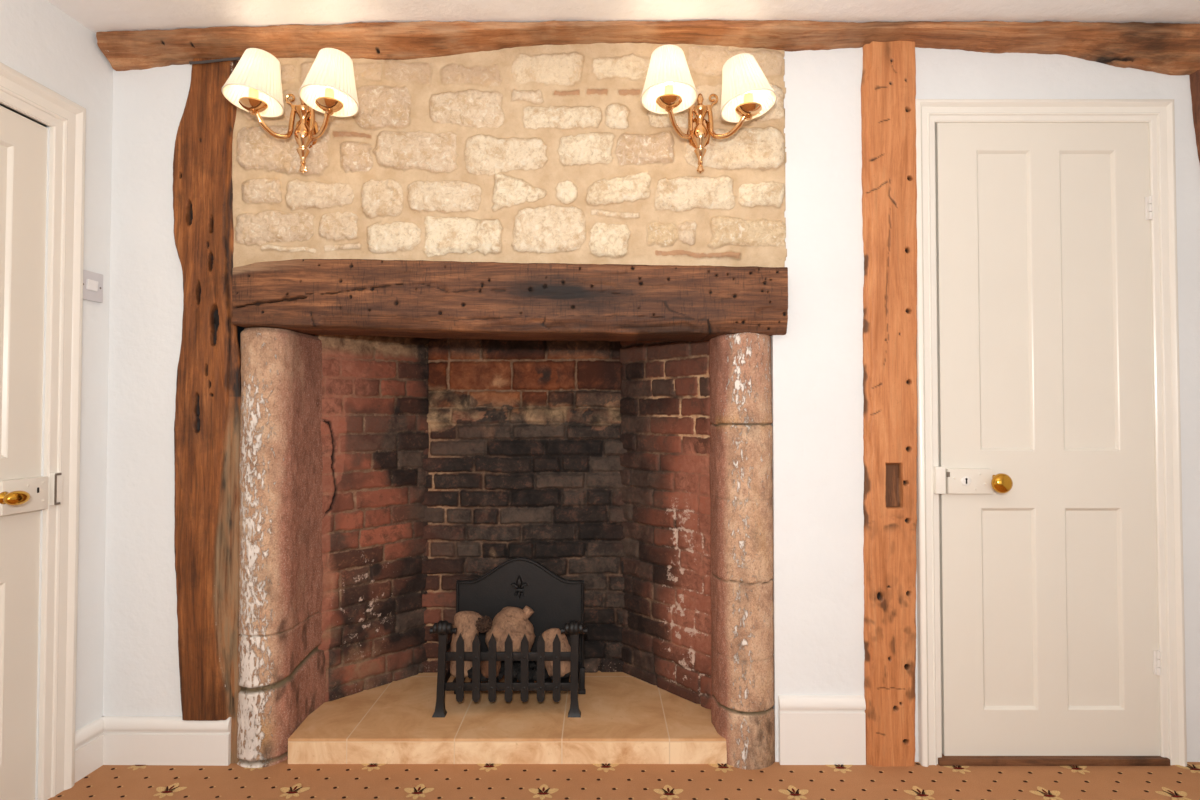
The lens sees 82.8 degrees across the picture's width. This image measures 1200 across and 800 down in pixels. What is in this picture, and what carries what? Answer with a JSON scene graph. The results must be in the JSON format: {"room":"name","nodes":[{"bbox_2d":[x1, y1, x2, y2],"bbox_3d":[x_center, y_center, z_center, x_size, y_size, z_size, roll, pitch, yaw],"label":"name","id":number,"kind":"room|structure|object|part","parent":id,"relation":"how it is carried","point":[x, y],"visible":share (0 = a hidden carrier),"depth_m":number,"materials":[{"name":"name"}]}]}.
{"room":"traditional dwelling","nodes":[
{"label":"traditional dwelling","id":0,"kind":"room"},
{"bbox_2d":[0,0,112,799],"bbox_3d":[-1.722,-0.071,-0.158,0.120,2.260,4.720,0,-1,4],"label":"wall","id":1,"kind":"structure","parent":0,"point":[39,40],"depth_m":2.00,"materials":[{"name":"white paint"}]},
{"bbox_2d":[0,106,47,799],"bbox_3d":[-1.527,0.155,1.450,0.109,1.824,0.796,0,-1,4],"label":"door","id":2,"kind":"structure","parent":1,"relation":"in","point":[23,141],"depth_m":1.78,"materials":[{"name":"beige paint"}]},
{"bbox_3d":[-1.480,0.247,1.714,0.054,0.037,0.066,0,-1,0],"label":"knob","id":3,"kind":"part","parent":2,"relation":"part of","materials":[{"name":"gold metal"}]},
{"bbox_2d":[0,62,85,799],"bbox_3d":[-1.544,0.111,1.452,0.060,1.930,0.991,0,-1,4],"label":"door frame","id":4,"kind":"structure","parent":1,"relation":"attached to","point":[66,119],"depth_m":1.88,"materials":[{"name":"beige paint"}]},
{"bbox_2d":[74,716,103,782],"bbox_3d":[-1.492,1.019,1.985,0.021,0.137,0.124,0,-1,4],"label":"baseboard","id":5,"kind":"structure","parent":1,"relation":"attached to","point":[89,739],"depth_m":1.98,"materials":[{"name":"white paint"}]},
{"bbox_2d":[83,270,102,302],"bbox_3d":[-1.495,-0.335,1.999,0.017,0.086,0.084,0,-1,4],"label":"light switch","id":6,"kind":"object","parent":1,"relation":"attached to","point":[92,281],"visible":0.9,"depth_m":2.00,"materials":[{"name":"white plastic"}]},
{"bbox_2d":[47,0,1199,33],"bbox_3d":[0.010,-1.191,-0.118,4.420,0.140,4.670,0,-1,0],"label":"ceiling","id":7,"kind":"structure","parent":0,"point":[96,15],"depth_m":1.96,"materials":[{"name":"paint"}]},
{"bbox_2d":[96,20,1199,74],"bbox_3d":[0.314,-1.063,2.064,3.605,0.126,0.121,0,-1,0],"label":"ceiling beam","id":8,"kind":"structure","parent":7,"relation":"attached to","point":[1163,48],"depth_m":2.03,"materials":[{"name":"brown wood"}]},
{"bbox_2d":[48,759,1199,799],"bbox_3d":[0.000,1.073,0.071,4.800,0.062,5.050,0,-1,0],"label":"floor","id":9,"kind":"structure","parent":0,"point":[283,780],"depth_m":1.93,"materials":[{"name":"brown carpet"}]},
{"bbox_2d":[173,58,240,763],"bbox_3d":[-1.190,0.024,2.064,0.225,2.131,0.039,0,-1,0],"label":"timber post","id":10,"kind":"object","parent":9,"relation":"on","point":[207,423],"visible":0.98,"depth_m":2.05,"materials":[{"name":"brown wood"}]},
{"bbox_2d":[237,327,325,767],"bbox_3d":[-1.020,0.438,2.195,0.185,1.308,0.342,0,-1,0],"label":"stone column","id":11,"kind":"structure","parent":9,"relation":"on","point":[282,670],"depth_m":2.06,"materials":[{"name":"stone"}]},
{"bbox_2d":[288,671,726,763],"bbox_3d":[-0.282,1.058,2.316,1.330,0.074,0.562,0,-1,0],"label":"hearth","id":12,"kind":"object","parent":9,"relation":"on","point":[625,718],"visible":0.76,"depth_m":2.10,"materials":[{"name":"stone"}]},
{"bbox_2d":[429,557,587,716],"bbox_3d":[-0.297,0.786,2.292,0.514,0.469,0.216,0,-1,0],"label":"grate","id":13,"kind":"object","parent":12,"relation":"on","point":[556,601],"visible":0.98,"depth_m":2.27,"materials":[{"name":"black metal"}]},
{"bbox_3d":[-0.517,0.882,2.201,0.045,0.273,0.036,0,-1,0],"label":"leg","id":14,"kind":"part","parent":13,"relation":"part of","materials":[{"name":"black metal"}]},
{"bbox_3d":[-0.514,0.930,2.292,0.008,0.024,0.185,0,-1,0],"label":"rail","id":15,"kind":"part","parent":13,"relation":"part of","materials":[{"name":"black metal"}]},
{"bbox_3d":[-0.515,0.831,2.294,0.008,0.024,0.185,0,-1,0],"label":"rail","id":16,"kind":"part","parent":13,"relation":"part of","materials":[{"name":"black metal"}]},
{"bbox_3d":[-0.294,0.928,2.204,0.420,0.026,0.008,0,-1,0],"label":"rail","id":17,"kind":"part","parent":13,"relation":"part of","materials":[{"name":"black metal"}]},
{"bbox_3d":[-0.295,0.831,2.206,0.421,0.027,0.008,0,-1,0],"label":"rail","id":18,"kind":"part","parent":13,"relation":"part of","materials":[{"name":"black metal"}]},
{"bbox_2d":[467,661,569,681],"bbox_3d":[-0.291,0.907,2.292,0.390,0.060,0.156,0,-1,0],"label":"bed","id":19,"kind":"object","parent":13,"relation":"in","point":[516,664],"visible":0.26,"depth_m":2.25,"materials":[{"name":"brown wood"}]},
{"bbox_2d":[450,611,481,677],"bbox_3d":[-0.448,0.815,2.282,0.100,0.210,0.125,0,-1,0],"label":"log","id":20,"kind":"object","parent":19,"relation":"on","point":[464,621],"visible":0.6,"depth_m":2.25,"materials":[{"name":"wood"}]},
{"bbox_2d":[475,615,491,632],"bbox_3d":[-0.386,0.744,2.259,0.057,0.057,0.055,0,-1,0],"label":"pine cone","id":21,"kind":"object","parent":20,"relation":"on","point":[482,625],"visible":1,"depth_m":2.24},
{"bbox_2d":[480,661,500,677],"bbox_3d":[-0.362,0.877,2.249,0.070,0.081,0.078,0,-1,0],"label":"log","id":22,"kind":"object","parent":19,"relation":"on","point":[484,664],"visible":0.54,"depth_m":2.22,"materials":[{"name":"brown wood"}]},
{"bbox_2d":[485,606,535,651],"bbox_3d":[-0.300,0.790,2.295,0.166,0.174,0.164,-1,-1,29],"label":"log","id":23,"kind":"object","parent":19,"relation":"on","point":[513,621],"visible":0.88,"depth_m":2.25,"materials":[{"name":"wood"}]},
{"bbox_2d":[542,628,570,676],"bbox_3d":[-0.149,0.846,2.273,0.129,0.153,0.100,-1,-2,43],"label":"log","id":24,"kind":"object","parent":19,"relation":"on","point":[548,635],"visible":0.44,"depth_m":2.25,"materials":[{"name":"wood"}]},
{"bbox_3d":[-0.281,0.756,2.385,0.450,0.404,0.010,0,-1,0],"label":"rim moulding","id":25,"kind":"part","parent":13,"relation":"part of","materials":[{"name":"black metal"}]},
{"bbox_3d":[-0.082,0.882,2.201,0.042,0.273,0.036,0,-1,0],"label":"leg","id":26,"kind":"part","parent":13,"relation":"part of","materials":[{"name":"black metal"}]},
{"bbox_3d":[-0.073,0.930,2.292,0.008,0.024,0.185,0,-1,0],"label":"rail","id":27,"kind":"part","parent":13,"relation":"part of","materials":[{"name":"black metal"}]},
{"bbox_3d":[-0.063,0.978,2.371,0.026,0.089,0.022,0,-1,0],"label":"leg","id":28,"kind":"part","parent":13,"relation":"part of","materials":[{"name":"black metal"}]},
{"bbox_2d":[307,334,711,708],"bbox_3d":[-0.287,0.055,2.414,1.489,1.936,0.650,0,-1,0],"label":"firebox","id":29,"kind":"object","parent":12,"relation":"on","point":[446,461],"visible":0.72,"depth_m":2.54,"materials":[{"name":"brick"}]},
{"bbox_2d":[709,332,774,769],"bbox_3d":[0.445,0.443,2.142,0.192,1.296,0.254,0,-1,0],"label":"stone column","id":30,"kind":"structure","parent":9,"relation":"on","point":[741,429],"depth_m":2.03,"materials":[{"name":"stone"}]},
{"bbox_2d":[232,259,787,340],"bbox_3d":[-0.268,-0.308,2.136,1.658,0.225,0.222,0,-1,0],"label":"lintel","id":31,"kind":"object","parent":30,"relation":"on","point":[369,297],"visible":1,"depth_m":2.03,"materials":[{"name":"brown wood"}]},
{"bbox_2d":[861,40,917,766],"bbox_3d":[0.879,-0.008,2.057,0.168,2.194,0.027,0,-1,0],"label":"timber post","id":32,"kind":"object","parent":9,"relation":"on","point":[888,82],"visible":1,"depth_m":2.05,"materials":[{"name":"brown wood"}]},
{"bbox_2d":[938,754,1169,765],"bbox_3d":[1.353,1.080,2.076,0.687,0.020,0.110,0,-1,0],"label":"threshold","id":33,"kind":"object","parent":9,"relation":"on","point":[944,760],"visible":0.47,"depth_m":2.02,"materials":[{"name":"brown wood"}]},
{"bbox_2d":[1189,70,1199,161],"bbox_3d":[1.964,0.029,2.058,0.306,2.120,0.023,0,-1,0],"label":"timber post","id":34,"kind":"object","parent":9,"relation":"on","point":[1194,77],"visible":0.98,"depth_m":2.08,"materials":[{"name":"brown wood"}]},
{"bbox_2d":[103,43,1199,761],"bbox_3d":[0.311,-0.019,2.125,3.818,2.260,0.153,0,-1,0],"label":"wall","id":35,"kind":"structure","parent":0,"point":[817,367],"depth_m":2.07,"materials":[{"name":"white paint"}]},
{"bbox_2d":[103,716,230,765],"bbox_3d":[-1.302,1.020,2.035,0.391,0.137,0.021,0,-1,1],"label":"baseboard","id":36,"kind":"structure","parent":35,"relation":"attached to","point":[128,740],"depth_m":2.03,"materials":[{"name":"white paint"}]},
{"bbox_2d":[222,48,358,172],"bbox_3d":[-0.879,-0.837,1.975,0.378,0.307,0.236,0,-1,0],"label":"wall sconce","id":37,"kind":"object","parent":35,"relation":"attached to","point":[254,86],"visible":1,"depth_m":1.93,"materials":[{"name":"white fabric"}]},
{"bbox_3d":[-0.987,-0.914,1.939,0.160,0.152,0.160,0,-1,0],"label":"lamp shade","id":38,"kind":"part","parent":37,"relation":"part of","materials":[{"name":"white fabric"}]},
{"bbox_3d":[-0.947,-0.826,1.992,0.027,0.119,0.150,-1,-2,31],"label":"arm","id":39,"kind":"part","parent":37,"relation":"part of","materials":[{"name":"gold metal"}]},
{"bbox_3d":[-0.894,-0.806,2.049,0.052,0.240,0.052,0,-1,0],"label":"stem","id":40,"kind":"part","parent":37,"relation":"part of","materials":[{"name":"gold metal"}]},
{"bbox_3d":[-0.825,-0.826,1.991,0.025,0.119,0.168,1,-2,-41],"label":"arm","id":41,"kind":"part","parent":37,"relation":"part of","materials":[{"name":"gold metal"}]},
{"bbox_3d":[-0.771,-0.915,1.939,0.161,0.149,0.160,0,-1,0],"label":"lamp shade","id":42,"kind":"part","parent":37,"relation":"part of","materials":[{"name":"white fabric"}]},
{"bbox_2d":[641,45,776,172],"bbox_3d":[0.309,-0.841,1.975,0.387,0.314,0.236,0,-1,0],"label":"wall sconce","id":43,"kind":"object","parent":35,"relation":"attached to","point":[669,88],"visible":1,"depth_m":1.93,"materials":[{"name":"white fabric"}]},
{"bbox_3d":[0.197,-0.924,1.939,0.162,0.146,0.160,0,-1,0],"label":"lamp shade","id":44,"kind":"part","parent":43,"relation":"part of","materials":[{"name":"white fabric"}]},
{"bbox_3d":[0.243,-0.826,1.991,0.026,0.119,0.157,-1,-2,35],"label":"arm","id":45,"kind":"part","parent":43,"relation":"part of","materials":[{"name":"gold metal"}]},
{"bbox_3d":[0.302,-0.806,2.049,0.052,0.240,0.052,0,-1,0],"label":"stem","id":46,"kind":"part","parent":43,"relation":"part of","materials":[{"name":"gold metal"}]},
{"bbox_3d":[0.370,-0.826,1.991,0.025,0.119,0.167,1,-2,-41],"label":"arm","id":47,"kind":"part","parent":43,"relation":"part of","materials":[{"name":"gold metal"}]},
{"bbox_3d":[0.423,-0.898,1.939,0.158,0.157,0.160,0,-1,0],"label":"lamp shade","id":48,"kind":"part","parent":43,"relation":"part of","materials":[{"name":"white fabric"}]},
{"bbox_2d":[778,695,865,764],"bbox_3d":[0.665,0.989,2.038,0.256,0.199,0.021,0,-1,0],"label":"baseboard","id":49,"kind":"structure","parent":35,"relation":"attached to","point":[812,729],"depth_m":2.03,"materials":[{"name":"white paint"}]},
{"bbox_2d":[935,123,1160,755],"bbox_3d":[1.360,0.110,2.051,0.650,1.924,0.094,0,-1,0],"label":"door","id":50,"kind":"structure","parent":35,"relation":"in","point":[1047,516],"depth_m":2.07,"materials":[{"name":"beige paint"}]},
{"bbox_3d":[1.194,0.248,2.030,0.059,0.059,0.059,0,-1,0],"label":"knob","id":51,"kind":"part","parent":50,"relation":"part of","materials":[{"name":"gold metal"}]},
{"bbox_2d":[915,99,1186,766],"bbox_3d":[1.353,0.086,2.067,0.790,2.006,0.064,0,-1,0],"label":"door frame","id":52,"kind":"structure","parent":35,"relation":"attached to","point":[1159,114],"depth_m":2.05,"materials":[{"name":"beige paint"}]}
]}

